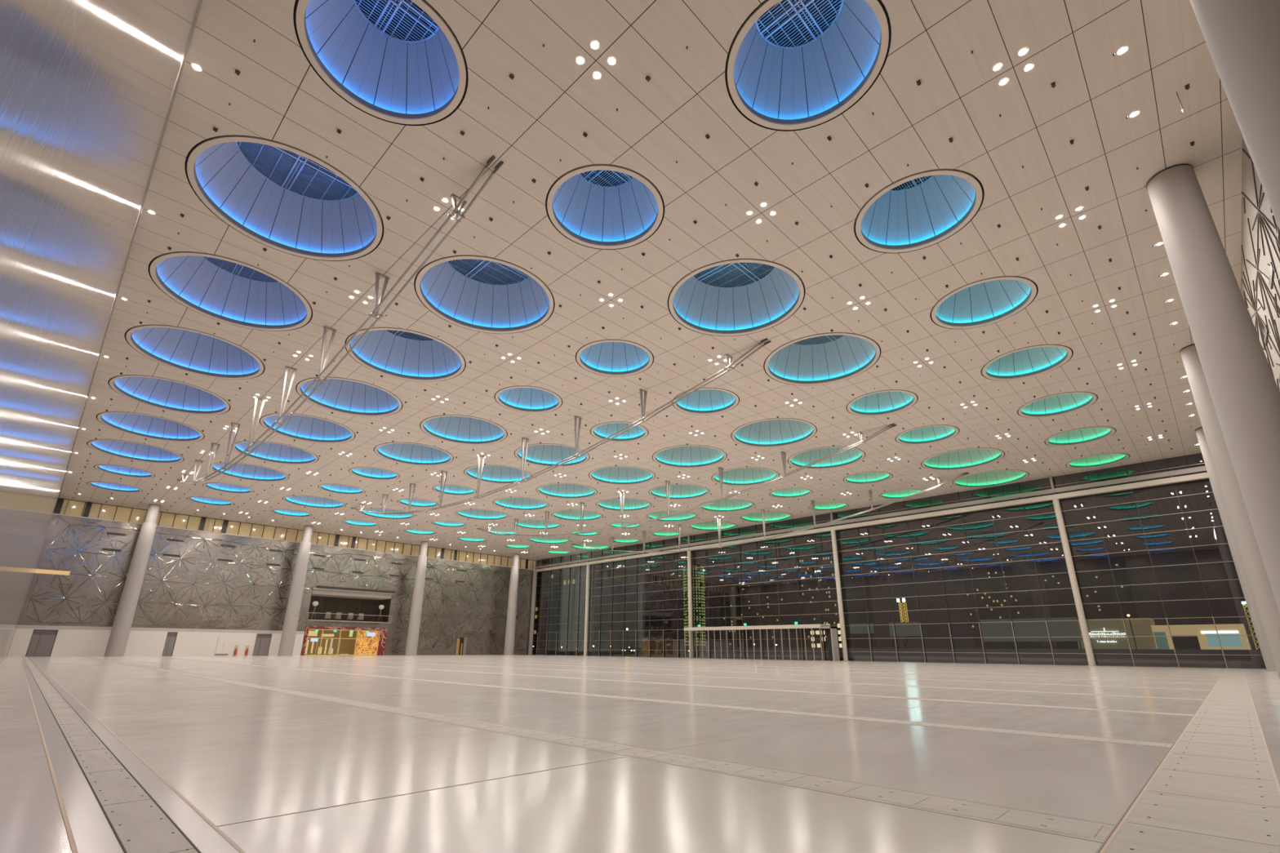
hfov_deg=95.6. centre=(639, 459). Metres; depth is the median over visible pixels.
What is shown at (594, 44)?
recessed light
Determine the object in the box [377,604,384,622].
floor lamp
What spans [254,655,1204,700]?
floor strip
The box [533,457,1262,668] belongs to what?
window
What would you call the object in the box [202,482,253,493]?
skylight
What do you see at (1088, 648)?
post
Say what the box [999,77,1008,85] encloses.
recessed light
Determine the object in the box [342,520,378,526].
skylight
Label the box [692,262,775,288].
grille
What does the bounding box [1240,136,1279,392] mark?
wall
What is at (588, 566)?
post
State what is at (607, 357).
skylight
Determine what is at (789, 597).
office block
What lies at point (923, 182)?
grille
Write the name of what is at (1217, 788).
floor strip
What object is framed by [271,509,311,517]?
skylight
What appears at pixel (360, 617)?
armchair
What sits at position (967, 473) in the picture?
truss
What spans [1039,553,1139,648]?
office block
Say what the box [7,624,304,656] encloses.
wall
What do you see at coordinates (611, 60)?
recessed light
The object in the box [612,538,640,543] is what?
skylight
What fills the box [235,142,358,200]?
grille
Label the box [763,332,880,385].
skylight
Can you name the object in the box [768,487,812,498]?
skylight
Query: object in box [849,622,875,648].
board
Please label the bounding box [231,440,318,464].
skylight
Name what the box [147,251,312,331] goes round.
skylight
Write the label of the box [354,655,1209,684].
floor strip
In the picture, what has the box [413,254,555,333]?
skylight
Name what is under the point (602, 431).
skylight
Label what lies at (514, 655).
floor strip
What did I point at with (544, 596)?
tower
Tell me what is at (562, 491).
skylight
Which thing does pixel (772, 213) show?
recessed light
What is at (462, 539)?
skylight
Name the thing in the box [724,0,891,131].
skylight
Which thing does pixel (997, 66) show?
recessed light
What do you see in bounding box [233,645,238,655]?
fire extinguisher
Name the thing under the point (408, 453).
skylight
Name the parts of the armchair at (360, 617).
backrest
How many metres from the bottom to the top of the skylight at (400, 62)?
3.420 m
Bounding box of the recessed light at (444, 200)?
[441,197,448,202]
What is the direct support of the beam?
attached to the post at (1088, 648)
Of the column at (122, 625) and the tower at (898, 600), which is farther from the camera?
the tower at (898, 600)
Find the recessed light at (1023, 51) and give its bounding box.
[1017,47,1028,56]
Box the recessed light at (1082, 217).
[1078,215,1086,219]
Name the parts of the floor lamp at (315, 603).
lamp shade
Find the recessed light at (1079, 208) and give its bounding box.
[1075,206,1083,211]
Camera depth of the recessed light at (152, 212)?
23.88 m
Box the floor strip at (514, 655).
[514,654,1225,670]
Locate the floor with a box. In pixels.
[0,654,1279,852]
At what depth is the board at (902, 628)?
145.91 m
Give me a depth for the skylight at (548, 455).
56.65 m
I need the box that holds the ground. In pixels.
[466,648,1266,668]
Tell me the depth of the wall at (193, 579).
81.36 m
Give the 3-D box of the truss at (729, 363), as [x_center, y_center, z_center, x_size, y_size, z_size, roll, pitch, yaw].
[-14.802,1.644,53.420,62.115,4.055,0.640,-17,-25,42]
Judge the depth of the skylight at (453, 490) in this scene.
67.75 m
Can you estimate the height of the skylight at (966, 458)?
3.420 m
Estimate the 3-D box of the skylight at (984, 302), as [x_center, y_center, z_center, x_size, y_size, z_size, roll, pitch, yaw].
[17.618,-9.568,30.396,4.915,3.420,4.915,3,-18,-8]
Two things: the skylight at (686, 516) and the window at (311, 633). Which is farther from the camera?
the window at (311, 633)
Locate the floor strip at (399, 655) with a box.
[399,655,1218,679]
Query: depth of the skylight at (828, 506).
74.17 m
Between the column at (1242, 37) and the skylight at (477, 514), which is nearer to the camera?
the column at (1242, 37)
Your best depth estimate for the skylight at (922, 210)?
25.40 m
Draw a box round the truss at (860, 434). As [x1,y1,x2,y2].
[476,423,897,536]
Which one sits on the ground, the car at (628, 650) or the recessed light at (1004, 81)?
the car at (628, 650)
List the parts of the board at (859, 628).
panel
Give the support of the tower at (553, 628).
on the ground
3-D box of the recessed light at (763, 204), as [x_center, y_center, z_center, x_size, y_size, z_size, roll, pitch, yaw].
[4.960,-10.195,23.247,0.260,0.012,0.260,-17,-25,42]
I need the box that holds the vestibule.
[684,624,839,661]
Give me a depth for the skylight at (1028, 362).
37.56 m
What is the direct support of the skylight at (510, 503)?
attached to the ceiling
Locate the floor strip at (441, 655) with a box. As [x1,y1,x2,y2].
[440,655,1220,676]
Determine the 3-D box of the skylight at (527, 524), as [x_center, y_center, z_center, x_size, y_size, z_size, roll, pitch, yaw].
[-14.861,7.899,84.553,7.013,3.420,7.013,14,-23,-36]
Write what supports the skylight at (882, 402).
attached to the ceiling
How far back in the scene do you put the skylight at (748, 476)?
62.90 m
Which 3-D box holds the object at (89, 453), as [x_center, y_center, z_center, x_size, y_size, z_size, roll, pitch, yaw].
[-20.527,4.734,69.339,69.100,0.110,66.120,-17,-25,42]
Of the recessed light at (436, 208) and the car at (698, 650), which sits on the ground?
the car at (698, 650)
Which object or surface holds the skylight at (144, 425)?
attached to the ceiling
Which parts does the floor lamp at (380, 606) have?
lamp shade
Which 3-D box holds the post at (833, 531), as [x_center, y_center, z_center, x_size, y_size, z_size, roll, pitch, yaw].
[24.573,15.386,71.954,0.800,18.180,0.800,-17,-25,42]
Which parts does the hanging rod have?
rod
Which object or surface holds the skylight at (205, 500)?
attached to the ceiling
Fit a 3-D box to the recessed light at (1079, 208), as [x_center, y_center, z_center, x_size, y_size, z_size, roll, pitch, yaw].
[17.687,-10.077,23.363,0.260,0.012,0.260,-17,-25,42]
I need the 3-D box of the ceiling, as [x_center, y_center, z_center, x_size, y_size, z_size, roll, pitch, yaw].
[-9.416,1.859,60.489,102.600,0.001,70.720,-17,-25,42]
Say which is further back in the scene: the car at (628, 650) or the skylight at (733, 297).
the car at (628, 650)
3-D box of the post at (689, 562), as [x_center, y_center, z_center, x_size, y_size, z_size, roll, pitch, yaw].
[7.551,20.449,87.798,0.800,18.180,0.800,-17,-25,42]
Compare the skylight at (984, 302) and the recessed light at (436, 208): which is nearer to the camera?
the recessed light at (436, 208)
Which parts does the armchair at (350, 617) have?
backrest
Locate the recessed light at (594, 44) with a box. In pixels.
[590,40,599,49]
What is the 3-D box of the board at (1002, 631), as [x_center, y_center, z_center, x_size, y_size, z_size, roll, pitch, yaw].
[86.725,39.804,129.419,19.000,8.250,0.300,-17,-25,42]
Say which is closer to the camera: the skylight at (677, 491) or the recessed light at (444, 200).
the recessed light at (444, 200)
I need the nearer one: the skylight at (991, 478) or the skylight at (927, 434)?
the skylight at (927, 434)
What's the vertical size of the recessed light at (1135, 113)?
0.012 m
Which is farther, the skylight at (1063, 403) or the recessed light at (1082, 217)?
the skylight at (1063, 403)
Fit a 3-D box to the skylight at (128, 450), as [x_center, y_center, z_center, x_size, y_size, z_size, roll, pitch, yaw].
[-46.311,-2.264,54.014,7.013,3.420,7.013,-13,-22,35]
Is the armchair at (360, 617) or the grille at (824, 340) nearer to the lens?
the grille at (824, 340)
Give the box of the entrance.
[300,626,387,655]
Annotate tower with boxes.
[532,558,550,650]
[545,550,601,650]
[559,550,609,651]
[591,552,644,651]
[683,563,706,651]
[896,598,912,648]
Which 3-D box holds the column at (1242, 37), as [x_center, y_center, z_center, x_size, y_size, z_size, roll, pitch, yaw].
[7.300,-6.029,6.689,1.600,18.200,1.600,-17,-25,42]
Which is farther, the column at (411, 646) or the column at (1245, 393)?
the column at (411, 646)
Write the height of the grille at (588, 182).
0.120 m
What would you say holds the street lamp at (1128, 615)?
on the ground
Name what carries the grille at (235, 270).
attached to the skylight at (226, 290)
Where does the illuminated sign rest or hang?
attached to the building
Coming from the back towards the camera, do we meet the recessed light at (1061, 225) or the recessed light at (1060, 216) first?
the recessed light at (1061, 225)
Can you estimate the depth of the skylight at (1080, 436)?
49.72 m
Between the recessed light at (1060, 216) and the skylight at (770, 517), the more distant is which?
the skylight at (770, 517)
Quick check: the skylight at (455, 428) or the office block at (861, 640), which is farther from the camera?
the office block at (861, 640)
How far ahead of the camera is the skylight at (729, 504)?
75.00 m
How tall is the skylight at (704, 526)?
3.420 m
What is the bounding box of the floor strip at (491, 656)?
[69,656,1150,826]
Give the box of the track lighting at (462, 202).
[177,155,503,484]
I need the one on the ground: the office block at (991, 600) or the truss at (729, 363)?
the office block at (991, 600)
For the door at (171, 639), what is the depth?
74.30 m
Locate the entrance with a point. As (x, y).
(317, 640)
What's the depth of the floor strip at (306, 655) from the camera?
27.40 m
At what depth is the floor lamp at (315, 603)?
87.86 m
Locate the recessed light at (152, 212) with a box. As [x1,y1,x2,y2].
[146,209,155,214]
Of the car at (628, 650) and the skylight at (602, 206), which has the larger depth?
the car at (628, 650)
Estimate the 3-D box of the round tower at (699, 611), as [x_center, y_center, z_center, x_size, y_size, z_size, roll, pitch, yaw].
[30.157,81.937,322.256,11.960,47.000,11.960,-17,-25,42]
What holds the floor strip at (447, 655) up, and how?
on the floor
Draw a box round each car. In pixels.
[622,648,632,652]
[631,648,644,653]
[688,648,700,653]
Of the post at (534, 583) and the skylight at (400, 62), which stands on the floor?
the post at (534, 583)
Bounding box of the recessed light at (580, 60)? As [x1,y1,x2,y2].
[575,56,584,64]
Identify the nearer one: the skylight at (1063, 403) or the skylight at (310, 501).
the skylight at (1063, 403)
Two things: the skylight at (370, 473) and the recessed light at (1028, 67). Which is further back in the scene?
the skylight at (370, 473)
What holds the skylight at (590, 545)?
attached to the ceiling
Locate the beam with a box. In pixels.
[533,466,1208,572]
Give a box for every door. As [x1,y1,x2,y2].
[25,629,57,656]
[161,631,177,656]
[252,633,271,655]
[455,637,467,654]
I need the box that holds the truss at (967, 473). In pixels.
[571,471,968,552]
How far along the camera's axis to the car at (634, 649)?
186.85 m
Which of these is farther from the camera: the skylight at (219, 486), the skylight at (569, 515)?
the skylight at (569, 515)
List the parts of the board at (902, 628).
panel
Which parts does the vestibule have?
post, post, post, post, post, post, post, post, post, post, post, post, post, post, post, post, post, post, post, post, post, dark panel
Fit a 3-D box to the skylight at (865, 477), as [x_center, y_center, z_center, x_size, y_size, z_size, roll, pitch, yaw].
[23.613,0.359,60.703,4.915,3.420,4.915,3,-18,-8]
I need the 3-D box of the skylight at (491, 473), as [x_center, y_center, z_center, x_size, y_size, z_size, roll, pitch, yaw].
[-14.567,0.005,60.354,7.013,3.420,7.013,14,-23,-36]
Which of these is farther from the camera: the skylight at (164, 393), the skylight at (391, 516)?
the skylight at (391, 516)
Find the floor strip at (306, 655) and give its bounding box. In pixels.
[306,655,1210,690]
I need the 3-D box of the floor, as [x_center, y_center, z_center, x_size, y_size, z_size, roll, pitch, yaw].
[-9.445,19.177,54.925,102.600,0.001,70.950,-17,-25,42]
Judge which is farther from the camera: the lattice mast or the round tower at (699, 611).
the round tower at (699, 611)
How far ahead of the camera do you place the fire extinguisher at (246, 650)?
79.69 m
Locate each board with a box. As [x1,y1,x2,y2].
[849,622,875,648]
[888,622,923,648]
[979,617,1081,648]
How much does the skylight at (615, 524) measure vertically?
3.420 m
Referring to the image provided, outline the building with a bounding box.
[1077,617,1251,649]
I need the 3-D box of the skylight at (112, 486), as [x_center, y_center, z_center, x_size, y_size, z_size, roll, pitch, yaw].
[-59.185,1.565,65.997,4.915,3.420,4.915,-2,-18,7]
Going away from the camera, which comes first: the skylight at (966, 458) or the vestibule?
the skylight at (966, 458)
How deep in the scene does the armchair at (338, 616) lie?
89.81 m
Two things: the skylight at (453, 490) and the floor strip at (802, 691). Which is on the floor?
the floor strip at (802, 691)
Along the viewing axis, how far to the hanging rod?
18.28 m
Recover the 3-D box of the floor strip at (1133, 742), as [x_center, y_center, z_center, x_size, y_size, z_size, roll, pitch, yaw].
[-27.154,14.304,40.340,96.760,0.005,0.620,-17,-25,42]
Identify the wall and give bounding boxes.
[0,0,199,663]
[6,514,537,656]
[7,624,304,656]
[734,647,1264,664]
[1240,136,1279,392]
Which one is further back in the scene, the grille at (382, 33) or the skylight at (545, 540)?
the skylight at (545, 540)
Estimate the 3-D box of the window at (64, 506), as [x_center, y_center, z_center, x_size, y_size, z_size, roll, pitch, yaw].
[-45.620,13.686,94.226,0.460,1.990,71.250,-17,-25,42]
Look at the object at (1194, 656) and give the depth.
78.84 m
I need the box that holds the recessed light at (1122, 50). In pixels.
[1116,46,1128,54]
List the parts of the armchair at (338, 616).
backrest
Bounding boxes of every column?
[104,503,160,656]
[277,524,313,656]
[404,541,428,655]
[503,553,519,655]
[1146,164,1279,613]
[1179,343,1279,679]
[1189,0,1279,230]
[1195,426,1276,671]
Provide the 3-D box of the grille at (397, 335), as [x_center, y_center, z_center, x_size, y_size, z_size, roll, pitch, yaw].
[-14.268,-8.660,36.407,4.880,0.120,4.880,-17,-25,42]
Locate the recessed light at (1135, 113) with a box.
[1129,111,1139,117]
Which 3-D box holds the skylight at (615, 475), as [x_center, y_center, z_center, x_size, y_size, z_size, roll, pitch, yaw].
[-1.840,0.123,60.471,7.013,3.420,7.013,14,-23,-36]
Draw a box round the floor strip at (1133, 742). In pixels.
[150,656,1173,748]
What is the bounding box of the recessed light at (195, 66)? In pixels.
[191,63,201,71]
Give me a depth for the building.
114.51 m
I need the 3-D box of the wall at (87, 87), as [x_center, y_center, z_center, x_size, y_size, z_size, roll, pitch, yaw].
[-34.183,2.519,33.671,102.600,18.190,0.001,-17,-25,42]
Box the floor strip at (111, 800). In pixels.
[19,656,245,852]
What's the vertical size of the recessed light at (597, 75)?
0.012 m
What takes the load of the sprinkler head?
attached to the ceiling
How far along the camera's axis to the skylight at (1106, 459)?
55.84 m
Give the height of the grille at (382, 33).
0.120 m
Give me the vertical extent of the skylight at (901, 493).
3.420 m
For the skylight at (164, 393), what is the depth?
43.66 m
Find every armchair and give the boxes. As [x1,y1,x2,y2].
[323,611,331,620]
[333,612,341,620]
[346,613,353,621]
[355,613,364,620]
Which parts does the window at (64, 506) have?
thin post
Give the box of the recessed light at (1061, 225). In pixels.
[1058,222,1066,227]
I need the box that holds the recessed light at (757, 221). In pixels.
[755,219,761,223]
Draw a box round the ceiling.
[58,0,1242,560]
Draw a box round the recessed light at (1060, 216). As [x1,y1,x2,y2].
[1055,214,1062,219]
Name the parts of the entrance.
white panel, patterned panel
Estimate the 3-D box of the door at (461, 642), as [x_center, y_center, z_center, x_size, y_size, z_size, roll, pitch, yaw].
[-31.504,33.004,102.400,0.150,2.900,2.100,-17,-25,42]
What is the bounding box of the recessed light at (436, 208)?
[433,206,439,211]
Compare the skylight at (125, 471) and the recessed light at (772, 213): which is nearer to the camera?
the recessed light at (772, 213)
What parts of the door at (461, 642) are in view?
lit pane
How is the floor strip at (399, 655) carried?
on the floor
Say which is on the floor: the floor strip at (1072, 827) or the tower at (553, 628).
the floor strip at (1072, 827)
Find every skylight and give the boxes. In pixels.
[86,439,184,463]
[86,481,142,493]
[93,464,155,478]
[96,411,204,442]
[107,374,231,414]
[124,324,265,379]
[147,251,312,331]
[184,134,383,261]
[186,496,234,506]
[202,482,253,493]
[209,462,288,481]
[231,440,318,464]
[259,413,355,443]
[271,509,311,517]
[282,495,346,508]
[293,0,468,125]
[295,377,403,416]
[317,483,365,494]
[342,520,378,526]
[344,327,466,381]
[348,466,399,479]
[358,508,414,519]
[373,441,453,466]
[397,498,438,507]
[403,528,436,535]
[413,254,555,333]
[419,414,507,444]
[431,484,476,495]
[431,520,466,527]
[455,509,508,519]
[457,537,487,542]
[463,464,533,484]
[486,529,518,535]
[492,497,549,510]
[494,385,562,413]
[504,544,532,548]
[512,520,561,529]
[514,443,589,466]
[528,536,570,544]
[536,483,597,498]
[545,164,664,249]
[545,550,571,554]
[551,510,603,520]
[568,530,599,536]
[570,543,609,550]
[575,339,653,376]
[588,466,655,484]
[590,421,648,442]
[595,497,651,511]
[608,522,641,528]
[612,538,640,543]
[645,511,697,521]
[648,484,709,499]
[651,531,682,537]
[652,444,727,468]
[667,258,805,336]
[671,387,739,414]
[688,521,737,530]
[698,498,754,511]
[711,466,779,485]
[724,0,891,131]
[730,417,817,447]
[740,511,792,522]
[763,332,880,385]
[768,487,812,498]
[787,446,865,469]
[808,502,848,511]
[843,471,893,484]
[846,389,918,416]
[853,168,984,253]
[879,488,924,499]
[894,424,959,444]
[920,447,1004,471]
[929,275,1038,328]
[952,469,1029,488]
[980,344,1073,380]
[1017,391,1097,417]
[1044,426,1115,446]
[1065,453,1130,468]
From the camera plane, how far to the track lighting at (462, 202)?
30.28 m
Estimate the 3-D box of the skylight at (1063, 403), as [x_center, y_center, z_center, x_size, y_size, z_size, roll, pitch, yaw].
[30.198,-5.503,42.612,4.915,3.420,4.915,-2,-18,7]
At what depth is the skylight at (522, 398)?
43.61 m
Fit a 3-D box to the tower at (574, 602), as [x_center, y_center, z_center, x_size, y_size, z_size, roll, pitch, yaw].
[-25.057,64.580,266.907,9.500,45.000,20.140,-17,-25,42]
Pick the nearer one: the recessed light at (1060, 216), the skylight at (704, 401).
the recessed light at (1060, 216)
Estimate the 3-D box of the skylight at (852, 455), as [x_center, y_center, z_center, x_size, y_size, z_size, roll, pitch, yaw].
[17.324,-1.674,54.595,7.013,3.420,7.013,-13,-22,35]
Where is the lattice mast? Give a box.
[1241,601,1259,649]
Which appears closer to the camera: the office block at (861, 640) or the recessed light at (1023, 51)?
the recessed light at (1023, 51)
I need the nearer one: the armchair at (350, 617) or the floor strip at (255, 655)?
the floor strip at (255, 655)
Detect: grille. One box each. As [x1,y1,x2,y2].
[202,256,279,282]
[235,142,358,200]
[353,0,439,43]
[385,329,435,341]
[446,258,530,285]
[578,169,633,187]
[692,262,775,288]
[755,0,844,48]
[793,334,844,345]
[888,175,933,191]
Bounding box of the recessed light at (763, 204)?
[760,202,767,207]
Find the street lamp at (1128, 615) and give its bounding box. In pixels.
[1127,614,1137,648]
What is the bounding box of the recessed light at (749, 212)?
[746,210,752,215]
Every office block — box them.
[719,582,806,651]
[799,551,876,648]
[962,566,1042,648]
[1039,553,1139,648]
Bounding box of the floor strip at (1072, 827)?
[82,656,1115,843]
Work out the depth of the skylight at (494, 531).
91.90 m
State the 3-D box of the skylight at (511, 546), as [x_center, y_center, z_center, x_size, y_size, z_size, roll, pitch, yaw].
[-21.445,13.761,102.644,4.915,3.420,4.915,-2,-18,7]
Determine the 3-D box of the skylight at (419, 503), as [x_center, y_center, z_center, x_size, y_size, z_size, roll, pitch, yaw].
[-27.441,3.834,72.338,4.915,3.420,4.915,3,-18,-8]
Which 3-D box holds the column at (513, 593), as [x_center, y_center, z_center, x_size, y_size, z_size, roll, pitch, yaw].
[-23.662,26.731,107.684,1.740,18.200,1.740,-17,-25,42]
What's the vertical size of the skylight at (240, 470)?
3.420 m
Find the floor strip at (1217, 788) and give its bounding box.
[1095,668,1279,852]
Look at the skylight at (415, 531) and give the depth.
91.71 m
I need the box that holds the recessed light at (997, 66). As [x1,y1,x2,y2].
[992,62,1002,71]
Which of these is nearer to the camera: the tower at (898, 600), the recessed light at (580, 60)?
the recessed light at (580, 60)
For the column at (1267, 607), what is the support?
on the floor
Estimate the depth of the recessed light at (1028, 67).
17.71 m
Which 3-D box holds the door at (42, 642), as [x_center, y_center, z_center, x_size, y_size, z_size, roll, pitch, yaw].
[-68.396,21.013,66.396,0.180,2.920,2.050,-17,-25,42]
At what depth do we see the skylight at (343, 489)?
67.45 m
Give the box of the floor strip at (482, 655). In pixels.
[481,654,1224,671]
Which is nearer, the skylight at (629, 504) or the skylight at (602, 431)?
the skylight at (602, 431)
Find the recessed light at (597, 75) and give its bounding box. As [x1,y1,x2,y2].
[592,71,600,79]
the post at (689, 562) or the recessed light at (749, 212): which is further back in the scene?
the post at (689, 562)
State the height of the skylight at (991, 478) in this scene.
3.420 m
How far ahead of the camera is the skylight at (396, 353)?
38.21 m
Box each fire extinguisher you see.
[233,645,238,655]
[244,645,249,655]
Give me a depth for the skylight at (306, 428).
50.21 m
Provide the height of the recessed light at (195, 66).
0.012 m
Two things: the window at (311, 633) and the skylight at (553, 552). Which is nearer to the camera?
the window at (311, 633)
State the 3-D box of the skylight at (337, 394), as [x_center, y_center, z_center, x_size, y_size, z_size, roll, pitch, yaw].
[-20.710,-5.975,42.147,7.013,3.420,7.013,14,-23,-36]
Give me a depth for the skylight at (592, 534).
91.97 m
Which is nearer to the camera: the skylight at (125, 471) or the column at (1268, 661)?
the column at (1268, 661)
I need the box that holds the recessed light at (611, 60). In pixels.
[607,57,616,65]
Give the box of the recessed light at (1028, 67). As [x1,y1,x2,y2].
[1023,63,1034,71]
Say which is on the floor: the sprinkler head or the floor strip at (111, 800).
the floor strip at (111, 800)
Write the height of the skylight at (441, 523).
3.420 m
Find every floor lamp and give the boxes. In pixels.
[311,600,318,619]
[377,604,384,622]
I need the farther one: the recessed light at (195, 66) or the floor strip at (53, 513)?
the floor strip at (53, 513)
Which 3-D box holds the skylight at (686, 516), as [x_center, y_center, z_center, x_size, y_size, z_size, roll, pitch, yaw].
[4.303,6.103,78.678,7.013,3.420,7.013,-13,-22,35]
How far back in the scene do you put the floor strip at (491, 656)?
7.06 m
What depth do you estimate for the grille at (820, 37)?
18.95 m
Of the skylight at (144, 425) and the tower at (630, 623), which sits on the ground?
the tower at (630, 623)
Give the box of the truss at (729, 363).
[351,337,771,514]
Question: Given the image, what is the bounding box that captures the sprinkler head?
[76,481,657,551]
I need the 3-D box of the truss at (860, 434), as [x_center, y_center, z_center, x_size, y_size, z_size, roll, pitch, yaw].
[-2.082,5.754,65.771,62.115,4.055,0.640,-17,-25,42]
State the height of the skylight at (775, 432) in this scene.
3.420 m
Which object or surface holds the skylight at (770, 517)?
attached to the ceiling
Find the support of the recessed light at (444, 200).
in the ceiling
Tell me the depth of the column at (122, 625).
70.00 m
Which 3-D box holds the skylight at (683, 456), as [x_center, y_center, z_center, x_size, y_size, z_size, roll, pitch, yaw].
[4.597,-1.792,54.479,7.013,3.420,7.013,-13,-22,35]
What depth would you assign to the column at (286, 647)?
82.14 m
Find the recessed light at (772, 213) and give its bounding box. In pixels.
[769,211,776,215]
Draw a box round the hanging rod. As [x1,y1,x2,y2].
[1176,91,1185,113]
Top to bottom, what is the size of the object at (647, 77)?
0.110 m
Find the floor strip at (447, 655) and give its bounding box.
[447,654,1204,673]
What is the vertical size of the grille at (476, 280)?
0.120 m
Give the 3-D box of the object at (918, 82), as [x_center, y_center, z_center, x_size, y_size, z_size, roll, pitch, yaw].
[8.733,-11.775,18.177,0.100,0.110,0.120,-17,-25,42]
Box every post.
[528,572,537,654]
[583,551,589,655]
[687,534,693,657]
[830,511,848,661]
[1048,475,1097,666]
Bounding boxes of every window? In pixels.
[53,497,538,569]
[305,631,352,653]
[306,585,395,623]
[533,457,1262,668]
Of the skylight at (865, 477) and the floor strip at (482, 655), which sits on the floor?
the floor strip at (482, 655)
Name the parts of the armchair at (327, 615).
backrest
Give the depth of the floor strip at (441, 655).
42.71 m
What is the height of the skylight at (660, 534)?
3.420 m
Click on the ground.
(717, 652)
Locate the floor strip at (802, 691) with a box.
[200,655,1193,716]
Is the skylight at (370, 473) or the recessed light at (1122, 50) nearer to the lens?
the recessed light at (1122, 50)
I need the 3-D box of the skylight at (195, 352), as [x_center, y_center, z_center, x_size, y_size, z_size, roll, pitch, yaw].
[-27.000,-8.008,36.039,7.013,3.420,7.013,-13,-22,35]
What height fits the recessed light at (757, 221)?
0.012 m
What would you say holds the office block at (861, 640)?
on the ground
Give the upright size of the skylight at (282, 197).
3.420 m
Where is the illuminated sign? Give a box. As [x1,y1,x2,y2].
[1088,627,1125,642]
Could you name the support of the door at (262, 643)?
attached to the wall at (70, 641)

